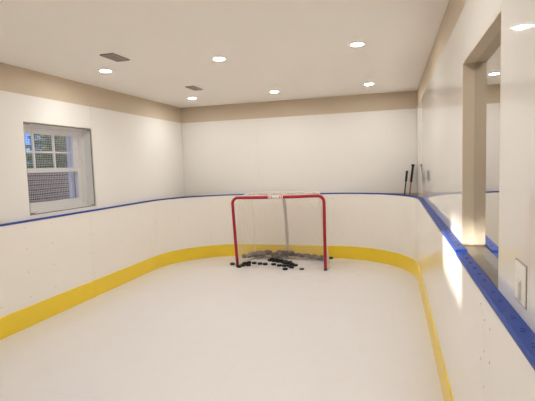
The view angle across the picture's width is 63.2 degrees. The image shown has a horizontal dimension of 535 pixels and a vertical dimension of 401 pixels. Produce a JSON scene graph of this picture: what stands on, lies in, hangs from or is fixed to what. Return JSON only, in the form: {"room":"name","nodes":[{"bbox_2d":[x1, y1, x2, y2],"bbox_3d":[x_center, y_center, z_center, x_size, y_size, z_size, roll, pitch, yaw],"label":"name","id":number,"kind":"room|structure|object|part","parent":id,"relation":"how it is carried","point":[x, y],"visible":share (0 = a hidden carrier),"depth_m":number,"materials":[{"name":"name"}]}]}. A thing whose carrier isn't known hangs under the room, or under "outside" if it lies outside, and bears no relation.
{"room":"ice rink","nodes":[
{"label":"ice rink","id":0,"kind":"room"},
{"bbox_2d":[0,62,184,197],"bbox_3d":[-2.906,0.051,3.567,0.225,2.662,9.626,0,5,16],"label":"wall","id":1,"kind":"structure","parent":0,"point":[14,79],"depth_m":5.28,"materials":[{"name":"beige paint"}]},
{"bbox_2d":[0,90,95,223],"bbox_3d":[-2.661,-0.393,4.009,0.010,1.314,3.185,0,5,16],"label":"wall panel","id":2,"kind":"object","parent":1,"relation":"attached to","point":[15,108],"visible":0.9,"depth_m":4.44,"materials":[{"name":"white plastic"}]},
{"bbox_2d":[23,121,95,215],"bbox_3d":[-2.518,-0.367,5.002,0.284,1.034,1.230,0,5,16],"label":"window","id":3,"kind":"structure","parent":1,"relation":"in","point":[72,160],"depth_m":5.46,"materials":[{"name":"white paint"}]},
{"bbox_3d":[-2.579,-0.566,5.012,0.035,0.487,1.070,0,5,16],"label":"sash","id":4,"kind":"part","parent":3,"relation":"part of","materials":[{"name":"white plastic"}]},
{"bbox_3d":[-2.528,-0.151,5.034,0.035,0.447,1.070,0,5,16],"label":"sash","id":5,"kind":"part","parent":3,"relation":"part of","materials":[{"name":"white plastic"}]},
{"bbox_2d":[23,122,95,215],"bbox_3d":[-2.369,-0.372,5.036,0.022,0.982,1.059,0,5,16],"label":"net","id":6,"kind":"object","parent":3,"relation":"attached to","point":[25,123],"visible":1,"depth_m":4.97,"materials":[{"name":"white"}]},
{"bbox_3d":[-2.648,-0.363,4.995,0.039,1.034,1.145,0,5,16],"label":"exterior casing","id":7,"kind":"part","parent":3,"relation":"part of","materials":[{"name":"white paint"}]},
{"bbox_2d":[90,107,184,208],"bbox_3d":[-1.881,-0.637,6.728,0.010,1.314,2.488,0,5,16],"label":"wall panel","id":8,"kind":"object","parent":1,"relation":"attached to","point":[136,158],"visible":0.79,"depth_m":6.42,"materials":[{"name":"white plastic"}]},
{"bbox_2d":[0,256,443,400],"bbox_3d":[-0.785,1.417,2.976,4.607,0.100,9.826,0,5,16],"label":"floor","id":9,"kind":"structure","parent":0,"point":[204,329],"depth_m":3.94,"materials":[{"name":"white plastic"}]},
{"bbox_2d":[0,210,95,339],"bbox_3d":[-3.129,0.955,2.213,0.058,1.091,6.715,0,5,16],"label":"board","id":10,"kind":"object","parent":9,"relation":"on","point":[46,263],"visible":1,"depth_m":4.65,"materials":[{"name":"white plastic"}]},
{"bbox_3d":[-3.147,0.419,2.170,0.056,0.016,6.715,0,5,16],"label":"cap rail","id":11,"kind":"part","parent":10,"relation":"part of","materials":[{"name":"blue plastic"}]},
{"bbox_3d":[-3.091,1.394,2.241,0.009,0.209,6.715,0,5,16],"label":"kick plate","id":12,"kind":"part","parent":10,"relation":"part of","materials":[{"name":"yellow plastic"}]},
{"bbox_2d":[89,201,153,295],"bbox_3d":[-2.014,0.607,6.098,0.058,1.091,1.395,0,5,16],"label":"board","id":13,"kind":"object","parent":9,"relation":"on","point":[121,236],"visible":0.99,"depth_m":5.97,"materials":[{"name":"white plastic"}]},
{"bbox_3d":[-2.033,0.072,6.055,0.056,0.016,1.395,0,5,16],"label":"cap rail","id":14,"kind":"part","parent":13,"relation":"part of","materials":[{"name":"blue plastic"}]},
{"bbox_3d":[-1.976,1.046,6.126,0.009,0.209,1.395,0,5,16],"label":"kick plate","id":15,"kind":"part","parent":13,"relation":"part of","materials":[{"name":"yellow plastic"}]},
{"bbox_2d":[149,194,252,269],"bbox_3d":[-1.134,0.477,7.362,1.824,1.091,0.420,-4,5,-29],"label":"board","id":16,"kind":"object","parent":9,"relation":"on","point":[188,228],"visible":0.94,"depth_m":7.49,"materials":[{"name":"white plastic"}]},
{"bbox_3d":[-1.152,-0.058,7.320,1.824,0.016,0.418,-4,5,-29],"label":"cap rail","id":17,"kind":"part","parent":16,"relation":"part of","materials":[{"name":"blue plastic"}]},
{"bbox_3d":[-1.108,0.918,7.375,1.756,0.209,0.370,-4,5,-29],"label":"kick plate","id":18,"kind":"part","parent":16,"relation":"part of","materials":[{"name":"yellow plastic"}]},
{"bbox_2d":[231,191,330,270],"bbox_3d":[0.251,0.435,6.952,1.526,1.155,0.762,0,5,18],"label":"goal","id":19,"kind":"object","parent":9,"relation":"on","point":[279,253],"visible":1,"depth_m":6.99,"materials":[{"name":"white fabric"}]},
{"bbox_3d":[0.216,-0.086,6.742,1.321,0.082,0.385,0,5,18],"label":"frame","id":20,"kind":"part","parent":19,"relation":"part of","materials":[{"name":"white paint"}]},
{"bbox_3d":[0.302,0.415,7.116,0.073,1.131,0.372,-1,5,14],"label":"post","id":21,"kind":"part","parent":19,"relation":"part of","materials":[{"name":"white metal"}]},
{"bbox_3d":[0.305,0.990,6.999,1.457,0.034,0.736,0,5,18],"label":"frame","id":22,"kind":"part","parent":19,"relation":"part of","materials":[{"name":"white paint"}]},
{"bbox_2d":[251,193,335,257],"bbox_3d":[0.432,0.423,7.427,1.444,1.091,0.058,0,5,16],"label":"board","id":23,"kind":"object","parent":9,"relation":"on","point":[329,197],"visible":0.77,"depth_m":7.39,"materials":[{"name":"white plastic"}]},
{"bbox_3d":[0.416,-0.113,7.385,1.444,0.016,0.056,0,5,16],"label":"cap rail","id":24,"kind":"part","parent":23,"relation":"part of","materials":[{"name":"blue plastic"}]},
{"bbox_3d":[0.439,0.864,7.438,1.444,0.209,0.009,0,5,16],"label":"kick plate","id":25,"kind":"part","parent":23,"relation":"part of","materials":[{"name":"yellow plastic"}]},
{"bbox_2d":[334,193,418,278],"bbox_3d":[1.725,0.453,6.539,0.420,1.091,1.824,-4,5,-29],"label":"board","id":26,"kind":"object","parent":9,"relation":"on","point":[375,227],"visible":0.95,"depth_m":6.79,"materials":[{"name":"white plastic"}]},
{"bbox_3d":[1.718,0.894,6.563,0.370,0.209,1.756,-4,5,-29],"label":"kick plate","id":27,"kind":"part","parent":26,"relation":"part of","materials":[{"name":"yellow plastic"}]},
{"bbox_3d":[1.709,-0.082,6.497,0.418,0.016,1.824,-4,5,-29],"label":"cap rail","id":28,"kind":"part","parent":26,"relation":"part of","materials":[{"name":"blue plastic"}]},
{"bbox_2d":[404,171,407,194],"bbox_3d":[2.036,0.236,6.851,0.356,1.401,0.113,0,5,16],"label":"hockey stick","id":29,"kind":"object","parent":9,"relation":"on","point":[406,175],"visible":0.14,"depth_m":6.79,"materials":[{"name":"black"}]},
{"bbox_2d":[418,197,496,400],"bbox_3d":[1.420,0.686,3.672,0.058,1.104,4.167,0,5,16],"label":"board","id":30,"kind":"object","parent":9,"relation":"on","point":[451,283],"visible":1,"depth_m":2.54,"materials":[{"name":"white plastic"}]},
{"bbox_3d":[1.411,1.132,3.715,0.009,0.209,4.167,0,5,16],"label":"kick plate","id":31,"kind":"part","parent":30,"relation":"part of","materials":[{"name":"yellow plastic"}]},
{"bbox_3d":[1.498,0.117,3.956,0.056,0.016,3.483,0,5,16],"label":"cap rail","id":32,"kind":"part","parent":30,"relation":"part of","materials":[{"name":"blue plastic"}]},
{"bbox_3d":[0.926,0.307,1.961,0.056,0.016,0.682,0,5,16],"label":"cap rail","id":33,"kind":"part","parent":30,"relation":"part of","materials":[{"name":"blue plastic"}]},
{"bbox_2d":[481,288,534,400],"bbox_3d":[0.306,1.040,-0.212,0.058,1.092,3.943,0,5,16],"label":"board","id":34,"kind":"object","parent":9,"relation":"on","point":[508,343],"visible":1,"depth_m":1.33,"materials":[{"name":"white plastic"}]},
{"bbox_3d":[0.795,0.348,1.504,0.056,0.016,0.268,0,5,16],"label":"cap rail","id":35,"kind":"part","parent":34,"relation":"part of","materials":[{"name":"blue plastic"}]},
{"bbox_3d":[0.253,0.517,-0.385,0.056,0.016,3.673,0,5,16],"label":"cap rail","id":36,"kind":"part","parent":34,"relation":"part of","materials":[{"name":"blue plastic"}]},
{"bbox_2d":[0,0,448,107],"bbox_3d":[-0.873,-1.345,2.754,4.607,0.120,9.826,0,5,16],"label":"ceiling","id":37,"kind":"structure","parent":0,"point":[297,49],"depth_m":3.86,"materials":[{"name":"paint"}]},
{"bbox_2d":[99,69,111,71],"bbox_3d":[-1.767,-1.413,4.741,0.140,0.006,0.140,0,5,16],"label":"recessed light","id":38,"kind":"object","parent":37,"relation":"in","point":[101,70],"visible":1,"depth_m":4.71,"materials":[{"name":"white"}]},
{"bbox_2d":[100,53,129,61],"bbox_3d":[-1.465,-1.374,4.178,0.144,0.012,0.270,0,5,16],"label":"ceiling vent","id":39,"kind":"object","parent":37,"relation":"in","point":[112,56],"visible":1,"depth_m":4.16,"materials":[{"name":"beige metal"}]},
{"bbox_2d":[185,86,202,90],"bbox_3d":[-0.998,-1.529,5.920,0.124,0.012,0.290,0,5,16],"label":"ceiling vent","id":40,"kind":"object","parent":37,"relation":"in","point":[194,88],"visible":1,"depth_m":5.91,"materials":[{"name":"beige metal"}]},
{"bbox_2d":[212,57,225,60],"bbox_3d":[-0.487,-1.424,4.373,0.140,0.006,0.140,0,5,16],"label":"recessed light","id":41,"kind":"object","parent":37,"relation":"in","point":[214,58],"visible":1,"depth_m":4.35,"materials":[{"name":"white"}]},
{"bbox_2d":[349,42,364,46],"bbox_3d":[0.823,-1.435,3.996,0.140,0.006,0.140,0,5,16],"label":"recessed light","id":42,"kind":"object","parent":37,"relation":"in","point":[354,44],"visible":1,"depth_m":3.99,"materials":[{"name":"white"}]},
{"bbox_2d":[181,91,417,196],"bbox_3d":[0.445,-0.371,7.494,4.052,2.662,0.190,0,5,16],"label":"wall","id":43,"kind":"structure","parent":0,"point":[405,99],"depth_m":7.24,"materials":[{"name":"beige paint"}]},
{"bbox_2d":[182,119,258,195],"bbox_3d":[-0.848,-0.750,7.726,1.423,1.314,0.010,0,5,16],"label":"wall panel","id":44,"kind":"object","parent":43,"relation":"attached to","point":[220,157],"visible":0.93,"depth_m":7.71,"materials":[{"name":"white plastic"}]},
{"bbox_2d":[257,108,416,193],"bbox_3d":[1.089,-0.766,7.169,2.605,1.314,0.010,0,5,16],"label":"wall panel","id":45,"kind":"object","parent":43,"relation":"attached to","point":[370,151],"visible":0.86,"depth_m":7.13,"materials":[{"name":"white plastic"}]},
{"bbox_2d":[409,164,414,194],"bbox_3d":[2.141,0.208,6.694,0.149,1.523,0.435,1,6,34],"label":"hockey stick","id":46,"kind":"object","parent":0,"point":[412,165],"visible":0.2,"depth_m":6.76,"materials":[{"name":"black"}]},
{"bbox_2d":[417,0,466,196],"bbox_3d":[1.254,0.015,2.370,0.330,2.662,9.626,0,5,16],"label":"wall","id":47,"kind":"structure","parent":0,"point":[454,8],"depth_m":3.45,"materials":[{"name":"beige paint"}]},
{"bbox_2d":[417,0,501,242],"bbox_3d":[1.593,-0.542,4.181,0.010,1.314,5.473,0,5,16],"label":"wall panel","id":48,"kind":"object","parent":47,"relation":"attached to","point":[439,109],"visible":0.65,"depth_m":2.98,"materials":[{"name":"white plastic"}]},
{"bbox_2d":[462,8,501,289],"bbox_3d":[1.121,-0.208,1.950,0.330,1.022,0.886,0,5,16],"label":"window","id":49,"kind":"structure","parent":47,"relation":"in","point":[481,103],"depth_m":2.12,"materials":[{"name":"beige paint"}]},
{"bbox_3d":[1.137,0.295,1.991,0.330,0.012,0.870,0,5,16],"label":"sill","id":50,"kind":"part","parent":49,"relation":"part of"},
{"bbox_3d":[1.017,-0.213,1.980,0.006,1.008,0.885,0,5,17],"label":"pane","id":51,"kind":"part","parent":49,"relation":"part of","materials":[{"name":"clear glass"}]},
{"bbox_2d":[499,0,534,332],"bbox_3d":[0.299,-0.138,-0.328,0.010,1.314,3.939,0,5,16],"label":"wall panel","id":52,"kind":"object","parent":47,"relation":"attached to","point":[517,116],"visible":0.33,"depth_m":1.35,"materials":[{"name":"white plastic"}]},
{"bbox_2d":[515,257,526,309],"bbox_3d":[0.768,0.251,1.327,0.010,0.130,0.122,0,5,16],"label":"switch plate","id":53,"kind":"object","parent":52,"relation":"attached to","point":[520,269],"visible":1,"depth_m":1.31,"materials":[{"name":"beige plastic"}]},
{"bbox_3d":[0.771,0.272,1.337,0.004,0.060,0.043,0,5,16],"label":"rocker frame","id":54,"kind":"part","parent":53,"relation":"part of","materials":[{"name":"white plastic"}]},
{"label":"outside","id":55,"kind":"structure","parent":0,"visible":0},
{"bbox_3d":[-7.603,1.261,9.603,12.058,0.180,30.000,0,5,16],"label":"ground","id":56,"kind":"structure","parent":55,"visible":0},
{"bbox_2d":[26,134,67,168],"bbox_3d":[-4.300,-0.329,8.903,1.252,2.899,1.303,2,6,43],"label":"tree","id":57,"kind":"object","parent":56,"relation":"on","point":[43,155],"visible":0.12,"depth_m":8.58,"materials":[{"name":"green plant"}]},
{"bbox_2d":[28,172,75,202],"bbox_3d":[-3.553,0.304,8.043,0.220,1.720,6.400,0,5,16],"label":"wall","id":58,"kind":"structure","parent":56,"relation":"on","point":[41,176],"depth_m":7.27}
]}

